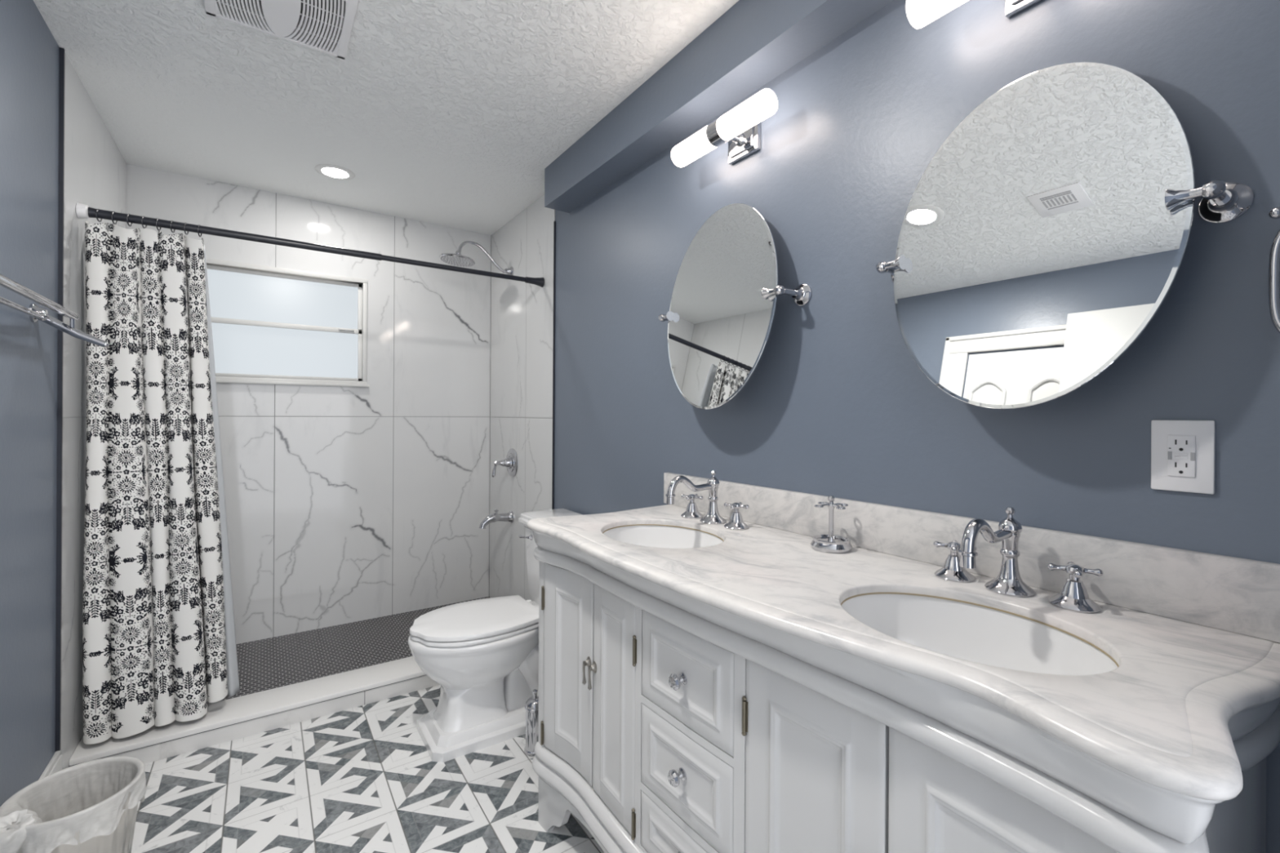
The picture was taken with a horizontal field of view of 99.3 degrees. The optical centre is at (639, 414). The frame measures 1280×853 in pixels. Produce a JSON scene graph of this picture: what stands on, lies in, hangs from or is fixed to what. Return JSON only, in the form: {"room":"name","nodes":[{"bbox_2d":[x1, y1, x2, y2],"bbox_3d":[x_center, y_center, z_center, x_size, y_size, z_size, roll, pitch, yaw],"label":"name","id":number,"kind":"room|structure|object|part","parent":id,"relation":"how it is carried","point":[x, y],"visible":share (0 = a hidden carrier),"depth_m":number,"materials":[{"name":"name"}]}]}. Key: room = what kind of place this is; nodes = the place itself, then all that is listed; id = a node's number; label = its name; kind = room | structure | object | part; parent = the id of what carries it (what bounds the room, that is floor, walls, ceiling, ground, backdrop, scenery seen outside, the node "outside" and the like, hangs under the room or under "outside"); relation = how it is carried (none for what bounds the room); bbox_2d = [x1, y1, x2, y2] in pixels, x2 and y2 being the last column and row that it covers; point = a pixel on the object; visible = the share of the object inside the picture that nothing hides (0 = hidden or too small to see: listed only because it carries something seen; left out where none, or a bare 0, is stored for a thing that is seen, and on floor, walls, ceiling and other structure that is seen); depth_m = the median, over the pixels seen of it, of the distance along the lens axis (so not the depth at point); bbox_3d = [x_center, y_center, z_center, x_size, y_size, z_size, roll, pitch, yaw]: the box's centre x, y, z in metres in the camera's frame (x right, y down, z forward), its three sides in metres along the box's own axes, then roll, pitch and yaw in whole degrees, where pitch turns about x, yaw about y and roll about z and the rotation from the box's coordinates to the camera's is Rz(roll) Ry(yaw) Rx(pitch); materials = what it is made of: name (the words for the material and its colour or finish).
{"room":"bathroom","nodes":[
{"label":"bathroom","id":0,"kind":"room"},
{"bbox_2d":[0,0,126,806],"bbox_3d":[-1.175,0.046,0.607,0.120,2.536,5.134,0,0,-35],"label":"wall","id":1,"kind":"structure","parent":0,"point":[29,53],"depth_m":1.68,"materials":[{"name":"blue paint"}]},
{"bbox_2d":[38,750,62,779],"bbox_3d":[-1.495,1.221,1.166,0.016,0.182,1.610,0,0,-35],"label":"baseboard","id":2,"kind":"structure","parent":1,"relation":"attached to","point":[55,765],"depth_m":1.77,"materials":[{"name":"white paint"}]},
{"bbox_2d":[0,273,109,347],"bbox_3d":[-1.530,-0.268,1.362,0.167,0.119,0.794,0,0,-35],"label":"towel rack","id":3,"kind":"object","parent":1,"relation":"attached to","point":[36,313],"visible":1,"depth_m":1.55,"materials":[{"name":"silver metal"}]},
{"bbox_3d":[-1.796,-0.302,1.626,0.030,0.056,0.056,0,0,-35],"label":"wall plate","id":4,"kind":"part","parent":3,"relation":"part of","materials":[{"name":"silver metal"}]},
{"bbox_3d":[-1.738,-0.276,1.666,0.012,0.050,0.011,0,0,-35],"label":"bar post","id":5,"kind":"part","parent":3,"relation":"part of","materials":[{"name":"silver metal"}]},
{"bbox_3d":[-1.738,-0.260,1.666,0.164,0.100,0.026,0,0,-35],"label":"arm","id":6,"kind":"part","parent":3,"relation":"part of","materials":[{"name":"silver metal"}]},
{"bbox_2d":[54,47,65,752],"bbox_3d":[-1.948,0.041,1.824,0.015,2.536,0.010,0,0,-35],"label":"trim","id":7,"kind":"structure","parent":1,"relation":"attached to","point":[62,51],"depth_m":1.82,"materials":[{"name":"grey"}]},
{"bbox_2d":[126,164,491,644],"bbox_3d":[-1.812,0.042,3.244,2.030,2.536,0.130,0,0,-35],"label":"wall","id":8,"kind":"structure","parent":0,"point":[344,504],"depth_m":3.26,"materials":[{"name":"tile"}]},
{"bbox_2d":[205,257,368,386],"bbox_3d":[-2.050,-0.490,3.028,0.971,0.647,0.092,0,0,-35],"label":"window","id":9,"kind":"structure","parent":8,"relation":"in","point":[270,325],"depth_m":3.07,"materials":[{"name":"white glass"}]},
{"bbox_3d":[-2.057,-0.638,3.039,0.865,0.265,0.004,0,0,-35],"label":"pane","id":10,"kind":"part","parent":9,"relation":"part of","materials":[{"name":"grey glass"}]},
{"bbox_3d":[-2.057,-0.640,3.039,0.903,0.299,0.020,0,0,-35],"label":"sash","id":11,"kind":"part","parent":9,"relation":"part of","materials":[{"name":"white glass"}]},
{"bbox_3d":[-2.052,-0.351,3.030,0.865,0.272,0.004,0,0,-35],"label":"pane","id":12,"kind":"part","parent":9,"relation":"part of","materials":[{"name":"grey glass"}]},
{"bbox_3d":[-2.052,-0.353,3.030,0.903,0.306,0.020,0,0,-35],"label":"sash","id":13,"kind":"part","parent":9,"relation":"part of","materials":[{"name":"white plastic"}]},
{"bbox_2d":[206,596,490,704],"bbox_3d":[-1.564,1.326,2.873,2.030,0.172,0.971,0,0,-35],"label":"floor","id":14,"kind":"structure","parent":0,"point":[271,663],"depth_m":2.84,"materials":[{"name":"tile"}]},
{"bbox_2d":[131,684,604,852],"bbox_3d":[-0.102,1.371,0.758,2.030,0.100,4.153,0,0,-35],"label":"floor","id":15,"kind":"structure","parent":0,"point":[362,779],"depth_m":1.87,"materials":[{"name":"tile"}]},
{"bbox_2d":[50,791,137,852],"bbox_3d":[-1.500,1.154,1.442,0.268,0.316,0.268,0,0,-35],"label":"waste bin","id":16,"kind":"object","parent":15,"relation":"on","point":[121,840],"visible":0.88,"depth_m":1.43,"materials":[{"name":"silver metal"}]},
{"bbox_2d":[0,755,146,852],"bbox_3d":[-1.500,1.093,1.435,0.296,0.239,0.286,0,0,-35],"label":"bag","id":17,"kind":"object","parent":16,"relation":"in","point":[89,797],"visible":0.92,"depth_m":1.45,"materials":[{"name":"white plastic"}]},
{"bbox_2d":[68,656,439,766],"bbox_3d":[-1.321,1.269,2.523,1.830,0.088,0.205,0,0,-35],"label":"shower curb","id":18,"kind":"object","parent":15,"relation":"on","point":[243,716],"depth_m":2.29,"materials":[{"name":"stone"}]},
{"bbox_2d":[408,508,582,762],"bbox_3d":[-0.589,0.897,2.357,0.779,0.842,0.468,0,0,-35],"label":"toilet","id":19,"kind":"object","parent":15,"relation":"on","point":[482,655],"visible":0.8,"depth_m":2.19,"materials":[{"name":"white ceramic"}]},
{"bbox_3d":[-0.684,1.072,2.291,0.549,0.366,0.412,0,0,-35],"label":"bowl","id":20,"kind":"part","parent":19,"relation":"part of","materials":[{"name":"white ceramic"}]},
{"bbox_3d":[-0.694,0.855,2.284,0.515,0.024,0.400,0,0,-35],"label":"seat lid","id":21,"kind":"part","parent":19,"relation":"part of","materials":[{"name":"white ceramic"}]},
{"bbox_3d":[-0.695,0.878,2.283,0.507,0.016,0.400,0,0,-35],"label":"seat","id":22,"kind":"part","parent":19,"relation":"part of","materials":[{"name":"white ceramic"}]},
{"bbox_3d":[-0.540,0.576,2.561,0.092,0.028,0.029,0,0,30],"label":"flush lever","id":23,"kind":"part","parent":19,"relation":"part of","materials":[{"name":"silver metal"}]},
{"bbox_3d":[-0.361,0.706,2.513,0.219,0.364,0.452,0,0,-35],"label":"tank","id":24,"kind":"part","parent":19,"relation":"part of","materials":[{"name":"white ceramic"}]},
{"bbox_3d":[-0.364,0.500,2.510,0.238,0.046,0.468,0,0,-35],"label":"tank lid","id":25,"kind":"part","parent":19,"relation":"part of","materials":[{"name":"white ceramic"}]},
{"bbox_2d":[524,688,538,755],"bbox_3d":[-0.412,1.198,2.133,0.080,0.242,0.080,0,0,-35],"label":"canister","id":26,"kind":"object","parent":15,"relation":"on","point":[531,706],"visible":0.75,"depth_m":2.10,"materials":[{"name":"silver metal"}]},
{"bbox_3d":[-0.412,1.108,2.133,0.074,0.062,0.074,0,0,-35],"label":"lid","id":27,"kind":"part","parent":26,"relation":"part of","materials":[{"name":"silver metal"}]},
{"bbox_2d":[531,529,1279,852],"bbox_3d":[0.306,0.844,1.278,0.592,0.959,1.544,0,0,-35],"label":"bathroom vanity","id":28,"kind":"object","parent":15,"relation":"on","point":[669,721],"visible":0.89,"depth_m":0.98,"materials":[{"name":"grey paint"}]},
{"bbox_3d":[-0.210,0.763,1.643,0.029,0.579,0.263,0,0,-42],"label":"door","id":29,"kind":"part","parent":28,"relation":"part of","materials":[{"name":"grey paint"}]},
{"bbox_3d":[-0.154,0.729,1.546,0.022,0.076,0.024,0,0,-35],"label":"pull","id":30,"kind":"part","parent":28,"relation":"part of","materials":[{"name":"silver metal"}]},
{"bbox_3d":[0.310,1.107,1.286,0.572,0.088,1.529,0,0,-35],"label":"moulding","id":31,"kind":"part","parent":28,"relation":"part of","materials":[{"name":"grey paint"}]},
{"bbox_3d":[-0.135,0.730,1.516,0.022,0.076,0.024,0,0,-35],"label":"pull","id":32,"kind":"part","parent":28,"relation":"part of","materials":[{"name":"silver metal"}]},
{"bbox_3d":[-0.067,0.764,1.445,0.025,0.579,0.216,0,0,-33],"label":"door","id":33,"kind":"part","parent":28,"relation":"part of","materials":[{"name":"grey paint"}]},
{"bbox_3d":[0.100,1.056,1.211,0.022,0.007,0.307,0,0,-37],"label":"drawer rail","id":34,"kind":"part","parent":28,"relation":"part of","materials":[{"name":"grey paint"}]},
{"bbox_3d":[0.099,0.985,1.210,0.026,0.132,0.304,0,0,-37],"label":"drawer","id":35,"kind":"part","parent":28,"relation":"part of","materials":[{"name":"grey paint"}]},
{"bbox_3d":[0.081,0.798,1.197,0.034,0.034,0.034,0,0,-35],"label":"knob","id":36,"kind":"part","parent":28,"relation":"part of","materials":[{"name":"silver metal"}]},
{"bbox_3d":[0.083,0.587,1.197,0.034,0.034,0.034,0,0,-35],"label":"knob","id":37,"kind":"part","parent":28,"relation":"part of","materials":[{"name":"silver metal"}]},
{"bbox_3d":[0.101,0.907,1.211,0.022,0.018,0.307,0,0,-37],"label":"drawer rail","id":38,"kind":"part","parent":28,"relation":"part of","materials":[{"name":"grey paint"}]},
{"bbox_3d":[0.102,0.695,1.211,0.022,0.018,0.307,0,0,-37],"label":"drawer rail","id":39,"kind":"part","parent":28,"relation":"part of","materials":[{"name":"grey paint"}]},
{"bbox_3d":[0.100,0.801,1.210,0.026,0.191,0.304,0,0,-37],"label":"drawer","id":40,"kind":"part","parent":28,"relation":"part of","materials":[{"name":"grey paint"}]},
{"bbox_3d":[0.101,0.580,1.210,0.026,0.206,0.304,0,0,-37],"label":"drawer","id":41,"kind":"part","parent":28,"relation":"part of","materials":[{"name":"grey paint"}]},
{"bbox_3d":[0.297,0.766,0.954,0.025,0.579,0.281,0,0,-37],"label":"door","id":42,"kind":"part","parent":28,"relation":"part of","materials":[{"name":"grey paint"}]},
{"bbox_2d":[526,472,1279,800],"bbox_3d":[0.308,0.293,1.272,0.598,0.140,1.559,0,0,-35],"label":"countertop","id":43,"kind":"structure","parent":28,"relation":"on","point":[1193,637],"depth_m":0.91,"materials":[{"name":"stone"}]},
{"bbox_2d":[602,524,724,548],"bbox_3d":[0.061,0.442,1.558,0.339,0.179,0.424,0,0,-35],"label":"undermount sink","id":44,"kind":"object","parent":43,"relation":"in","point":[668,536],"visible":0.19,"depth_m":1.72,"materials":[{"name":"white ceramic"}]},
{"bbox_2d":[665,470,749,529],"bbox_3d":[0.171,0.256,1.666,0.226,0.161,0.278,0,0,-35],"label":"bathroom faucet","id":45,"kind":"object","parent":43,"relation":"on","point":[713,516],"visible":1,"depth_m":1.68,"materials":[{"name":"silver metal"}]},
{"bbox_3d":[0.154,0.225,1.654,0.185,0.081,0.030,0,0,-35],"label":"spout","id":46,"kind":"part","parent":45,"relation":"part of","materials":[{"name":"silver metal"}]},
{"bbox_3d":[0.172,0.308,1.790,0.074,0.058,0.074,0,0,-35],"label":"handle","id":47,"kind":"part","parent":45,"relation":"part of","materials":[{"name":"silver metal"}]},
{"bbox_3d":[0.172,0.272,1.790,0.059,0.018,0.060,0,0,-14],"label":"cross handle","id":48,"kind":"part","parent":45,"relation":"part of","materials":[{"name":"silver metal"}]},
{"bbox_3d":[0.288,0.309,1.623,0.074,0.058,0.074,0,0,-35],"label":"handle","id":49,"kind":"part","parent":45,"relation":"part of","materials":[{"name":"silver metal"}]},
{"bbox_3d":[0.288,0.273,1.623,0.059,0.018,0.060,0,0,-14],"label":"cross handle","id":50,"kind":"part","parent":45,"relation":"part of","materials":[{"name":"silver metal"}]},
{"bbox_2d":[810,495,852,553],"bbox_3d":[0.482,0.272,1.370,0.100,0.135,0.100,0,0,-35],"label":"toothbrush holder","id":51,"kind":"object","parent":43,"relation":"on","point":[831,544],"visible":1,"depth_m":1.36,"materials":[{"name":"silver metal"}]},
{"bbox_3d":[0.482,0.263,1.370,0.019,0.117,0.019,0,0,-35],"label":"stem","id":52,"kind":"part","parent":51,"relation":"part of","materials":[{"name":"silver metal"}]},
{"bbox_2d":[840,591,1119,675],"bbox_3d":[0.530,0.445,0.900,0.339,0.179,0.424,0,0,-35],"label":"undermount sink","id":53,"kind":"object","parent":43,"relation":"in","point":[972,632],"visible":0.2,"depth_m":1.02,"materials":[{"name":"white ceramic"}]},
{"bbox_2d":[933,506,1103,613],"bbox_3d":[0.656,0.259,1.010,0.226,0.161,0.278,0,0,-35],"label":"bathroom faucet","id":54,"kind":"object","parent":43,"relation":"on","point":[1073,596],"visible":1,"depth_m":1.01,"materials":[{"name":"silver metal"}]},
{"bbox_3d":[0.657,0.311,1.135,0.074,0.058,0.074,0,0,-35],"label":"handle","id":55,"kind":"part","parent":54,"relation":"part of","materials":[{"name":"silver metal"}]},
{"bbox_3d":[0.657,0.275,1.135,0.059,0.018,0.060,0,0,-14],"label":"cross handle","id":56,"kind":"part","parent":54,"relation":"part of","materials":[{"name":"silver metal"}]},
{"bbox_3d":[0.639,0.228,0.998,0.185,0.081,0.030,0,0,-35],"label":"spout","id":57,"kind":"part","parent":54,"relation":"part of","materials":[{"name":"silver metal"}]},
{"bbox_3d":[0.773,0.312,0.967,0.074,0.058,0.074,0,0,-35],"label":"handle","id":58,"kind":"part","parent":54,"relation":"part of","materials":[{"name":"silver metal"}]},
{"bbox_3d":[0.773,0.276,0.967,0.059,0.018,0.060,0,0,-14],"label":"cross handle","id":59,"kind":"part","parent":54,"relation":"part of","materials":[{"name":"silver metal"}]},
{"bbox_3d":[0.464,0.767,0.719,0.027,0.579,0.285,0,0,-31],"label":"door","id":60,"kind":"part","parent":28,"relation":"part of","materials":[{"name":"grey paint"}]},
{"bbox_2d":[33,0,738,235],"bbox_3d":[-0.365,-1.267,1.161,2.030,0.100,5.134,0,0,-35],"label":"ceiling","id":61,"kind":"structure","parent":0,"point":[452,113],"depth_m":2.03,"materials":[{"name":"white paint"}]},
{"bbox_2d":[204,0,358,59],"bbox_3d":[-1.053,-1.214,1.595,0.372,0.014,0.372,0,0,-35],"label":"exhaust fan","id":62,"kind":"object","parent":61,"relation":"attached to","point":[325,26],"visible":1,"depth_m":1.66,"materials":[{"name":"white plastic"}]},
{"bbox_3d":[-1.053,-1.212,1.595,0.098,0.010,0.342,0,0,-35],"label":"plate","id":63,"kind":"part","parent":62,"relation":"part of","materials":[{"name":"white plastic"}]},
{"bbox_2d":[314,164,355,180],"bbox_3d":[-1.541,-1.221,2.749,0.180,0.006,0.180,0,0,-35],"label":"recessed light","id":64,"kind":"object","parent":61,"relation":"in","point":[334,171],"visible":1,"depth_m":2.73,"materials":[{"name":"white paint"}]},
{"bbox_2d":[488,0,1279,852],"bbox_3d":[0.088,0.054,2.209,0.120,2.536,3.934,0,0,-35],"label":"wall","id":65,"kind":"structure","parent":0,"point":[836,402],"depth_m":1.36,"materials":[{"name":"blue paint"}]},
{"bbox_2d":[75,202,544,287],"bbox_3d":[-1.293,-0.737,2.499,1.828,0.056,0.056,0,0,-35],"label":"curtain rod","id":66,"kind":"object","parent":65,"relation":"attached to","point":[83,211],"visible":1,"depth_m":2.31,"materials":[{"name":"black metal"}]},
{"bbox_2d":[75,202,88,218],"bbox_3d":[-2.033,-0.741,1.987,0.028,0.056,0.056,0,0,-35],"label":"end cap","id":67,"kind":"object","parent":66,"relation":"on","point":[82,210],"depth_m":1.97,"materials":[{"name":"white plastic"}]},
{"bbox_2d":[95,208,102,222],"bbox_3d":[-2.000,-0.735,2.010,0.004,0.047,0.044,0,0,-23],"label":"curtain ring","id":68,"kind":"object","parent":66,"relation":"hanging from","point":[96,211],"visible":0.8,"depth_m":2.00,"materials":[{"name":"silver metal"}]},
{"bbox_2d":[111,211,117,224],"bbox_3d":[-1.966,-0.735,2.034,0.004,0.047,0.044,0,0,-23],"label":"curtain ring","id":69,"kind":"object","parent":66,"relation":"hanging from","point":[112,213],"visible":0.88,"depth_m":2.02,"materials":[{"name":"silver metal"}]},
{"bbox_2d":[126,213,133,226],"bbox_3d":[-1.931,-0.735,2.058,0.004,0.047,0.044,0,0,-23],"label":"curtain ring","id":70,"kind":"object","parent":66,"relation":"hanging from","point":[127,215],"visible":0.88,"depth_m":2.04,"materials":[{"name":"silver metal"}]},
{"bbox_2d":[141,216,146,228],"bbox_3d":[-1.897,-0.734,2.081,0.004,0.047,0.044,0,0,-23],"label":"curtain ring","id":71,"kind":"object","parent":66,"relation":"hanging from","point":[142,217],"visible":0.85,"depth_m":2.07,"materials":[{"name":"silver metal"}]},
{"bbox_2d":[82,220,227,744],"bbox_3d":[-1.875,0.246,2.127,0.426,1.918,0.126,0,0,-35],"label":"shower curtain","id":72,"kind":"object","parent":66,"relation":"hanging from","point":[154,645],"visible":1,"depth_m":2.08,"materials":[{"name":"fabric"}]},
{"bbox_2d":[155,217,161,231],"bbox_3d":[-1.863,-0.734,2.105,0.004,0.047,0.044,0,0,-23],"label":"curtain ring","id":73,"kind":"object","parent":66,"relation":"hanging from","point":[159,229],"visible":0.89,"depth_m":2.09,"materials":[{"name":"silver metal"}]},
{"bbox_2d":[169,220,175,232],"bbox_3d":[-1.829,-0.734,2.128,0.004,0.047,0.044,0,0,-23],"label":"curtain ring","id":74,"kind":"object","parent":66,"relation":"hanging from","point":[171,220],"visible":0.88,"depth_m":2.12,"materials":[{"name":"silver metal"}]},
{"bbox_2d":[183,222,188,235],"bbox_3d":[-1.795,-0.734,2.152,0.004,0.047,0.044,0,0,-23],"label":"curtain ring","id":75,"kind":"object","parent":66,"relation":"hanging from","point":[187,233],"visible":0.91,"depth_m":2.14,"materials":[{"name":"silver metal"}]},
{"bbox_2d":[197,224,202,236],"bbox_3d":[-1.761,-0.734,2.175,0.004,0.047,0.044,0,0,-23],"label":"curtain ring","id":76,"kind":"object","parent":66,"relation":"hanging from","point":[198,225],"visible":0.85,"depth_m":2.16,"materials":[{"name":"silver metal"}]},
{"bbox_2d":[204,244,239,696],"bbox_3d":[-1.926,0.256,2.226,0.471,1.920,0.075,0,0,-35],"label":"liner","id":77,"kind":"object","parent":66,"relation":"hanging from","point":[233,679],"visible":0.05,"depth_m":2.34,"materials":[{"name":"white plastic"}]},
{"bbox_2d":[439,240,513,275],"bbox_3d":[-0.979,-0.947,3.270,0.439,0.176,0.204,0,0,-35],"label":"shower head","id":78,"kind":"object","parent":65,"relation":"attached to","point":[456,259],"visible":1,"depth_m":3.22,"materials":[{"name":"silver metal"}]},
{"bbox_3d":[-0.941,-0.954,3.296,0.330,0.162,0.019,0,0,-35],"label":"arm","id":79,"kind":"part","parent":78,"relation":"part of","materials":[{"name":"silver metal"}]},
{"bbox_2d":[479,509,514,528],"bbox_3d":[-0.879,0.636,3.317,0.207,0.109,0.072,0,0,-35],"label":"tub spout","id":80,"kind":"object","parent":65,"relation":"attached to","point":[508,517],"visible":1,"depth_m":3.30,"materials":[{"name":"silver metal"}]},
{"bbox_3d":[-0.891,0.646,3.309,0.179,0.088,0.055,0,0,-35],"label":"spout","id":81,"kind":"part","parent":80,"relation":"part of","materials":[{"name":"silver metal"}]},
{"bbox_2d":[491,448,518,477],"bbox_3d":[-0.841,0.298,3.332,0.129,0.176,0.176,0,0,-35],"label":"shower valve","id":82,"kind":"object","parent":65,"relation":"attached to","point":[511,462],"visible":1,"depth_m":3.32,"materials":[{"name":"silver metal"}]},
{"bbox_3d":[-0.886,0.338,3.312,0.036,0.092,0.023,0,0,9],"label":"lever","id":83,"kind":"part","parent":82,"relation":"part of","materials":[{"name":"silver metal"}]},
{"bbox_2d":[551,221,555,509],"bbox_3d":[-0.460,0.146,2.898,0.010,2.346,0.010,0,0,-35],"label":"trim","id":84,"kind":"structure","parent":65,"relation":"attached to","point":[554,222],"depth_m":2.89,"materials":[{"name":"grey"}]},
{"bbox_2d":[544,0,893,213],"bbox_3d":[0.586,-1.116,1.368,0.230,0.190,3.391,0,0,-35],"label":"soffit","id":85,"kind":"object","parent":65,"relation":"attached to","point":[753,42],"depth_m":1.77,"materials":[{"name":"blue paint"}]},
{"bbox_2d":[671,88,777,167],"bbox_3d":[0.279,-0.877,1.711,0.150,0.100,0.409,0,0,-35],"label":"wall light","id":86,"kind":"object","parent":65,"relation":"attached to","point":[740,126],"visible":1,"depth_m":1.68,"materials":[{"name":"white glass"}]},
{"bbox_3d":[0.183,-0.877,1.782,0.070,0.070,0.182,0,0,-35],"label":"lamp shade","id":87,"kind":"part","parent":86,"relation":"part of","materials":[{"name":"white glass"}]},
{"bbox_3d":[0.298,-0.877,1.724,0.063,0.040,0.040,0,0,-35],"label":"arm","id":88,"kind":"part","parent":86,"relation":"part of","materials":[{"name":"silver metal"}]},
{"bbox_3d":[0.312,-0.877,1.596,0.070,0.070,0.182,0,0,-35],"label":"lamp shade","id":89,"kind":"part","parent":86,"relation":"part of","materials":[{"name":"white glass"}]},
{"bbox_2d":[657,203,811,409],"bbox_3d":[0.263,-0.344,1.750,0.126,0.658,0.602,0,0,-35],"label":"mirror","id":90,"kind":"object","parent":65,"relation":"attached to","point":[720,316],"visible":1,"depth_m":1.71,"materials":[{"name":"white mirror"}]},
{"bbox_3d":[0.242,-0.345,1.736,0.075,0.644,0.482,0,0,-35],"label":"glass","id":91,"kind":"part","parent":90,"relation":"part of","materials":[{"name":"white mirror"}]},
{"bbox_2d":[663,472,1279,643],"bbox_3d":[0.542,0.282,1.431,0.024,0.115,1.556,0,0,-35],"label":"backsplash","id":92,"kind":"structure","parent":65,"relation":"attached to","point":[1237,595],"depth_m":1.03,"materials":[{"name":"stone"}]},
{"bbox_2d":[906,0,1043,28],"bbox_3d":[0.744,-0.874,1.038,0.150,0.100,0.409,0,0,-35],"label":"wall light","id":93,"kind":"object","parent":65,"relation":"attached to","point":[920,13],"visible":1,"depth_m":1.13,"materials":[{"name":"white glass"}]},
{"bbox_3d":[0.648,-0.875,1.110,0.070,0.070,0.182,0,0,-35],"label":"lamp shade","id":94,"kind":"part","parent":93,"relation":"part of","materials":[{"name":"white glass"}]},
{"bbox_2d":[875,62,1253,408],"bbox_3d":[0.740,-0.341,1.062,0.125,0.664,0.598,0,0,-35],"label":"mirror","id":95,"kind":"object","parent":65,"relation":"attached to","point":[1051,227],"visible":1,"depth_m":1.01,"materials":[{"name":"white mirror"}]},
{"bbox_2d":[1151,419,1215,493],"bbox_3d":[0.910,0.070,0.913,0.010,0.120,0.077,0,0,-35],"label":"outlet","id":96,"kind":"object","parent":65,"relation":"attached to","point":[1183,452],"visible":1,"depth_m":0.91,"materials":[{"name":"white plastic"}]},
{"bbox_2d":[1167,435,1195,477],"bbox_3d":[0.908,0.070,0.912,0.004,0.069,0.034,0,0,-35],"label":"receptacle","id":97,"kind":"object","parent":96,"relation":"attached to","point":[1181,449],"depth_m":0.91,"materials":[{"name":"white plastic"}]},
{"bbox_2d":[1268,206,1279,333],"bbox_3d":[0.991,-0.200,0.751,0.065,0.208,0.158,0,0,-35],"label":"towel ring","id":98,"kind":"object","parent":65,"relation":"attached to","point":[1274,255],"visible":1,"depth_m":0.80,"materials":[{"name":"silver metal"}]}
]}

